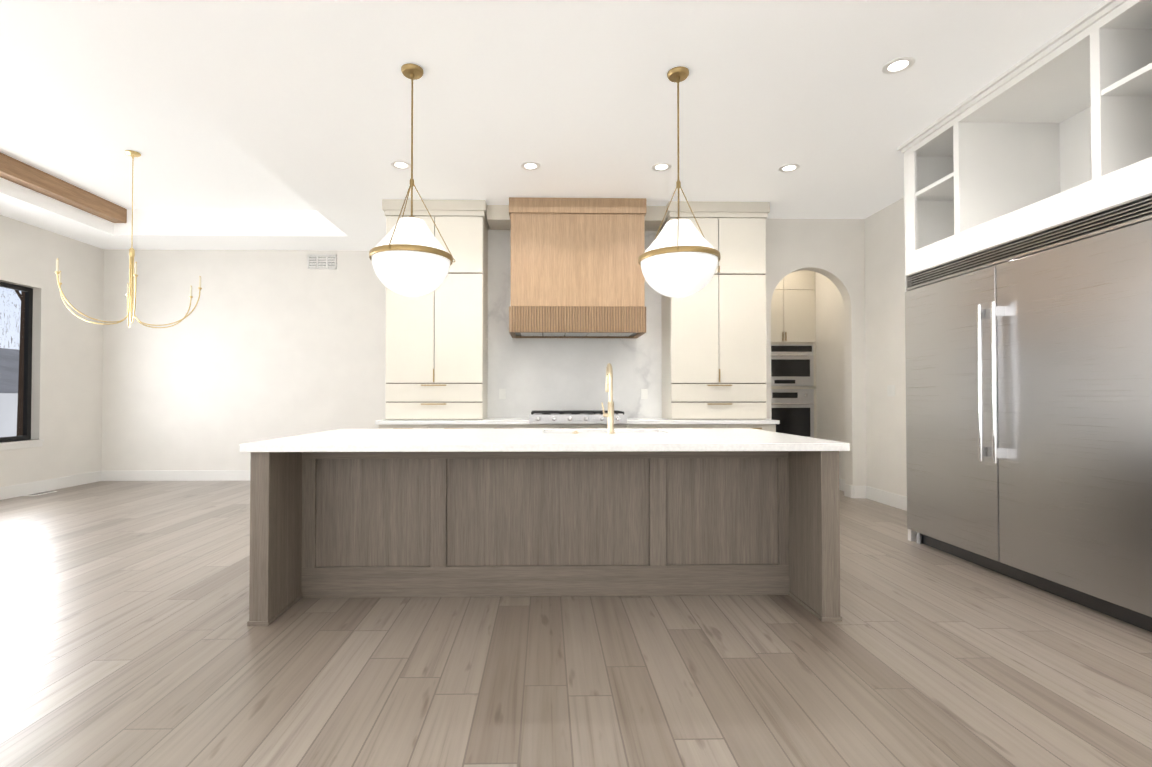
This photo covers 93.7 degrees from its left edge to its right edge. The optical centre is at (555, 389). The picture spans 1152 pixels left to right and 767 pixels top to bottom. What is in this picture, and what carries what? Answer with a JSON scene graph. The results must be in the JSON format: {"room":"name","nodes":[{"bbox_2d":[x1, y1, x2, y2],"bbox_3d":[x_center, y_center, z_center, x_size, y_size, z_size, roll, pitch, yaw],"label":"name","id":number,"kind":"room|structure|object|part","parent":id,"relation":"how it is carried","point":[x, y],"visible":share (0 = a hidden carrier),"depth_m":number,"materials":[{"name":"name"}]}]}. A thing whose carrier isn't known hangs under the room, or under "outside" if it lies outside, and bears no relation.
{"room":"kitchen","nodes":[
{"label":"kitchen","id":0,"kind":"room"},
{"bbox_2d":[0,215,103,486],"bbox_3d":[-6.228,-0.419,2.108,0.150,3.200,11.000,0,-1,-1],"label":"wall","id":1,"kind":"structure","parent":0,"point":[67,383],"depth_m":6.79,"materials":[{"name":"paint"}]},
{"bbox_2d":[0,282,43,449],"bbox_3d":[-6.272,-0.282,5.421,0.178,1.914,2.290,0,-1,-1],"label":"window","id":2,"kind":"structure","parent":1,"relation":"in","point":[9,445],"depth_m":6.48,"materials":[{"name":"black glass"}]},
{"bbox_3d":[-6.337,-0.325,5.420,0.048,1.828,2.228,0,-1,-1],"label":"left window sash","id":3,"kind":"part","parent":2,"relation":"part of","materials":[{"name":"black metal"}]},
{"bbox_3d":[-6.261,0.632,5.408,0.155,0.085,2.290,0,-1,-1],"label":"casing","id":4,"kind":"part","parent":2,"relation":"part of","materials":[{"name":"white wood"}]},
{"bbox_2d":[0,471,101,499],"bbox_3d":[-6.145,1.111,2.087,0.015,0.140,10.700,0,-1,-1],"label":"baseboard","id":5,"kind":"structure","parent":1,"relation":"attached to","point":[12,491],"depth_m":6.63,"materials":[{"name":"white wood"}]},
{"bbox_2d":[101,249,385,470],"bbox_3d":[-4.152,-0.339,7.571,4.500,3.200,0.150,0,-1,-1],"label":"wall","id":6,"kind":"structure","parent":0,"point":[257,345],"depth_m":7.49,"materials":[{"name":"paint"}]},
{"bbox_2d":[102,470,249,480],"bbox_3d":[-4.060,1.190,7.468,4.320,0.140,0.015,0,-1,-1],"label":"baseboard","id":7,"kind":"structure","parent":6,"relation":"attached to","point":[158,475],"depth_m":7.44,"materials":[{"name":"white wood"}]},
{"bbox_2d":[307,254,336,268],"bbox_3d":[-3.251,-1.780,7.526,0.400,0.200,0.012,0,-1,-1],"label":"air vent","id":8,"kind":"object","parent":6,"relation":"in","point":[321,261],"visible":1,"depth_m":7.52,"materials":[{"name":"white metal"}]},
{"bbox_2d":[0,0,1104,250],"bbox_3d":[-1.266,-2.180,2.374,10.080,0.330,11.300,0,-1,-1],"label":"ceiling","id":9,"kind":"structure","parent":0,"point":[260,124],"depth_m":3.79,"materials":[{"name":"paint"}]},
{"bbox_2d":[0,152,126,222],"bbox_3d":[-5.468,-2.214,5.199,0.160,0.180,3.260,0,-1,-1],"label":"wood beam","id":10,"kind":"structure","parent":9,"relation":"attached to","point":[13,170],"depth_m":5.89,"materials":[{"name":"brown wood"}]},
{"bbox_2d":[55,150,201,327],"bbox_3d":[-4.109,-1.461,5.243,1.216,1.680,1.162,0,-1,-1],"label":"chandelier","id":11,"kind":"object","parent":9,"relation":"hanging from","point":[132,275],"visible":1,"depth_m":5.22,"materials":[{"name":"gold metal"}]},
{"bbox_2d":[391,161,410,169],"bbox_3d":[-1.360,-1.975,4.760,0.176,0.007,0.176,0,-1,-1],"label":"recessed light","id":12,"kind":"object","parent":9,"relation":"in","point":[402,165],"visible":0.98,"depth_m":4.76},
{"bbox_2d":[369,63,454,296],"bbox_3d":[-0.890,-1.288,3.364,0.511,1.420,0.512,0,-1,-1],"label":"pendant light","id":13,"kind":"object","parent":9,"relation":"hanging from","point":[410,256],"visible":1,"depth_m":3.22,"materials":[{"name":"white glass"}]},
{"bbox_2d":[521,162,539,170],"bbox_3d":[-0.220,-1.974,4.781,0.176,0.007,0.176,0,-1,-1],"label":"recessed light","id":14,"kind":"object","parent":9,"relation":"in","point":[530,166],"visible":1,"depth_m":4.78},
{"bbox_2d":[652,163,671,171],"bbox_3d":[0.945,-1.974,4.802,0.176,0.007,0.176,0,-1,-1],"label":"recessed light","id":15,"kind":"object","parent":9,"relation":"in","point":[659,167],"visible":0.96,"depth_m":4.80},
{"bbox_2d":[638,66,719,297],"bbox_3d":[0.780,-1.287,3.394,0.511,1.420,0.512,0,-1,-1],"label":"pendant light","id":16,"kind":"object","parent":9,"relation":"hanging from","point":[679,257],"visible":1,"depth_m":3.25,"materials":[{"name":"white glass"}]},
{"bbox_2d":[779,164,799,172],"bbox_3d":[2.090,-1.974,4.823,0.176,0.007,0.176,0,-1,-1],"label":"recessed light","id":17,"kind":"object","parent":9,"relation":"in","point":[789,168],"visible":1,"depth_m":4.82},
{"bbox_2d":[882,57,914,74],"bbox_3d":[2.117,-1.996,3.334,0.176,0.007,0.176,0,-1,-1],"label":"recessed light","id":18,"kind":"object","parent":9,"relation":"in","point":[898,65],"visible":1,"depth_m":3.33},
{"bbox_2d":[0,481,1151,766],"bbox_3d":[-1.306,1.185,2.324,10.500,0.001,11.600,0,-1,-1],"label":"floor","id":19,"kind":"structure","parent":0,"point":[128,637],"depth_m":2.31,"materials":[{"name":"brown wood"}]},
{"bbox_2d":[24,491,56,495],"bbox_3d":[-6.132,1.241,6.437,0.120,0.008,0.300,0,-1,-1],"label":"floor vent","id":20,"kind":"object","parent":19,"relation":"in","point":[40,493],"visible":1,"depth_m":6.41,"materials":[{"name":"beige metal"}]},
{"bbox_2d":[379,425,430,428],"bbox_3d":[-1.544,0.797,5.770,0.510,0.875,0.607,0,-1,-1],"label":"base cabinet","id":21,"kind":"object","parent":19,"relation":"on","point":[380,426],"depth_m":5.47,"materials":[{"name":"beige wood"}]},
{"bbox_2d":[383,209,490,420],"bbox_3d":[-1.261,-0.767,5.853,1.007,2.175,0.497,0,-1,-1],"label":"tall cabinet","id":22,"kind":"object","parent":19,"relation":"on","point":[438,343],"depth_m":5.60,"materials":[{"name":"beige wood"}]},
{"bbox_2d":[431,425,478,428],"bbox_3d":[-1.034,0.798,5.779,0.510,0.875,0.607,0,-1,-1],"label":"base cabinet","id":23,"kind":"object","parent":19,"relation":"on","point":[432,426],"depth_m":5.48,"materials":[{"name":"beige wood"}]},
{"bbox_2d":[479,425,530,428],"bbox_3d":[-0.529,0.798,5.788,0.500,0.875,0.607,0,-1,-1],"label":"base cabinet","id":24,"kind":"object","parent":19,"relation":"on","point":[480,426],"depth_m":5.49,"materials":[{"name":"beige wood"}]},
{"bbox_2d":[243,451,841,625],"bbox_3d":[-0.050,0.762,3.396,3.022,0.875,1.296,0,-1,-1],"label":"kitchen island","id":25,"kind":"object","parent":19,"relation":"on","point":[610,510],"depth_m":3.13,"materials":[{"name":"brown wood"}]},
{"bbox_2d":[239,428,849,450],"bbox_3d":[-0.051,0.345,3.405,3.090,0.120,1.350,0,-1,-1],"label":"island countertop","id":26,"kind":"structure","parent":25,"relation":"on","point":[483,439],"depth_m":2.94,"materials":[{"name":"white stone"}]},
{"bbox_2d":[601,363,614,434],"bbox_3d":[0.342,0.056,3.595,0.095,0.463,0.235,0,-1,-1],"label":"faucet","id":27,"kind":"object","parent":26,"relation":"on","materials":[{"name":"gold metal"}]},
{"bbox_3d":[-0.046,0.759,3.134,2.820,0.875,0.020,0,-1,-1],"label":"frame","id":28,"kind":"part","parent":25,"relation":"part of","materials":[{"name":"brown wood"}]},
{"bbox_2d":[531,425,630,427],"bbox_3d":[0.226,0.798,5.802,1.010,0.875,0.607,0,-1,-1],"label":"base cabinet","id":29,"kind":"object","parent":19,"relation":"on","point":[532,426],"depth_m":5.51,"materials":[{"name":"beige wood"}]},
{"bbox_2d":[375,417,778,424],"bbox_3d":[0.231,0.340,5.789,4.100,0.040,0.647,0,-1,-1],"label":"countertop","id":30,"kind":"structure","parent":29,"relation":"on","point":[490,420],"depth_m":5.45,"materials":[{"name":"white stone"}]},
{"bbox_2d":[631,425,678,427],"bbox_3d":[0.986,0.798,5.816,0.510,0.875,0.607,0,-1,-1],"label":"base cabinet","id":31,"kind":"object","parent":19,"relation":"on","point":[632,426],"depth_m":5.52,"materials":[{"name":"beige wood"}]},
{"bbox_2d":[679,425,726,427],"bbox_3d":[1.496,0.798,5.825,0.510,0.875,0.607,0,-1,-1],"label":"base cabinet","id":32,"kind":"object","parent":19,"relation":"on","point":[680,426],"depth_m":5.53,"materials":[{"name":"beige wood"}]},
{"bbox_2d":[659,209,770,420],"bbox_3d":[1.710,-0.766,5.907,1.007,2.175,0.497,0,-1,-1],"label":"tall cabinet","id":33,"kind":"object","parent":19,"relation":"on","point":[712,340],"depth_m":5.66,"materials":[{"name":"beige wood"}]},
{"bbox_2d":[727,425,775,431],"bbox_3d":[2.006,0.798,5.834,0.510,0.875,0.607,0,-1,-1],"label":"base cabinet","id":34,"kind":"object","parent":19,"relation":"on","point":[772,428],"depth_m":5.54,"materials":[{"name":"beige wood"}]},
{"bbox_2d":[771,270,816,437],"bbox_3d":[3.087,-0.334,7.573,0.876,3.190,0.703,0,-1,-1],"label":"tall cabinet","id":35,"kind":"object","parent":19,"relation":"on","point":[793,359],"visible":0.46,"depth_m":7.28,"materials":[{"name":"beige wood"}]},
{"bbox_2d":[897,0,1151,631],"bbox_3d":[3.171,-0.398,3.405,0.862,3.197,2.020,0,-1,-1],"label":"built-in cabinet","id":36,"kind":"object","parent":19,"relation":"on","point":[1028,259],"visible":1,"depth_m":3.22,"materials":[{"name":"silver metal"}]},
{"bbox_2d":[483,197,670,316],"bbox_3d":[0.225,-1.402,5.833,1.905,1.116,0.609,0,-1,-1],"label":"wall cabinet","id":37,"kind":"object","parent":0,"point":[535,312],"depth_m":5.55,"materials":[{"name":"beige wood"}]},
{"bbox_2d":[487,230,661,417],"bbox_3d":[0.220,-0.738,6.112,1.965,2.124,0.031,0,-1,-1],"label":"backsplash","id":38,"kind":"structure","parent":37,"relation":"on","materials":[{"name":"stone"}]},
{"bbox_2d":[509,197,646,337],"bbox_3d":[0.226,-1.270,5.815,1.414,1.381,0.576,0,-1,-1],"label":"hood","id":39,"kind":"object","parent":37,"relation":"attached to","point":[575,271],"depth_m":5.54,"materials":[{"name":"brown wood"}]},
{"bbox_2d":[766,218,866,485],"bbox_3d":[2.938,-0.358,6.250,1.230,3.200,0.150,0,-1,-1],"label":"wall","id":40,"kind":"structure","parent":0,"point":[833,250],"depth_m":6.19,"materials":[{"name":"paint"}]},
{"bbox_2d":[815,197,906,496],"bbox_3d":[3.698,-0.414,2.439,0.150,3.200,11.300,0,-1,-1],"label":"wall","id":41,"kind":"structure","parent":0,"point":[884,231],"depth_m":5.96,"materials":[{"name":"paint"}]},
{"bbox_2d":[839,478,859,496],"bbox_3d":[3.535,1.180,6.794,0.015,0.140,0.960,0,-1,-1],"label":"baseboard","id":42,"kind":"structure","parent":41,"relation":"attached to","point":[850,491],"depth_m":6.21,"materials":[{"name":"white wood"}]},
{"bbox_2d":[863,486,906,510],"bbox_3d":[3.556,1.158,5.267,0.030,0.140,1.795,0,-1,-1],"label":"baseboard","id":43,"kind":"structure","parent":41,"relation":"attached to","point":[888,498],"depth_m":5.80,"materials":[{"name":"white wood"}]},
{"label":"outside","id":44,"kind":"structure","parent":0,"visible":0},
{"bbox_2d":[0,287,20,349],"bbox_3d":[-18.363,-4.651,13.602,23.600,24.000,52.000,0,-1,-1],"label":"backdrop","id":45,"kind":"structure","parent":44,"point":[10,311],"depth_m":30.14,"materials":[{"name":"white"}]},
{"label":"ground","id":46,"kind":"structure","parent":44,"visible":0},
{"bbox_2d":[0,348,18,436],"bbox_3d":[-17.473,0.546,16.793,8.100,3.700,10.100,0,-1,-1],"label":"house","id":47,"kind":"structure","parent":46,"relation":"on","point":[9,361],"depth_m":13.67,"materials":[{"name":"white"}]},
{"bbox_2d":[15,290,24,435],"bbox_3d":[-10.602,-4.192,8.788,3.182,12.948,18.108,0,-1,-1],"label":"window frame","id":48,"kind":"structure","parent":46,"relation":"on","point":[21,296],"depth_m":11.07,"materials":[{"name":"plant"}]}
]}

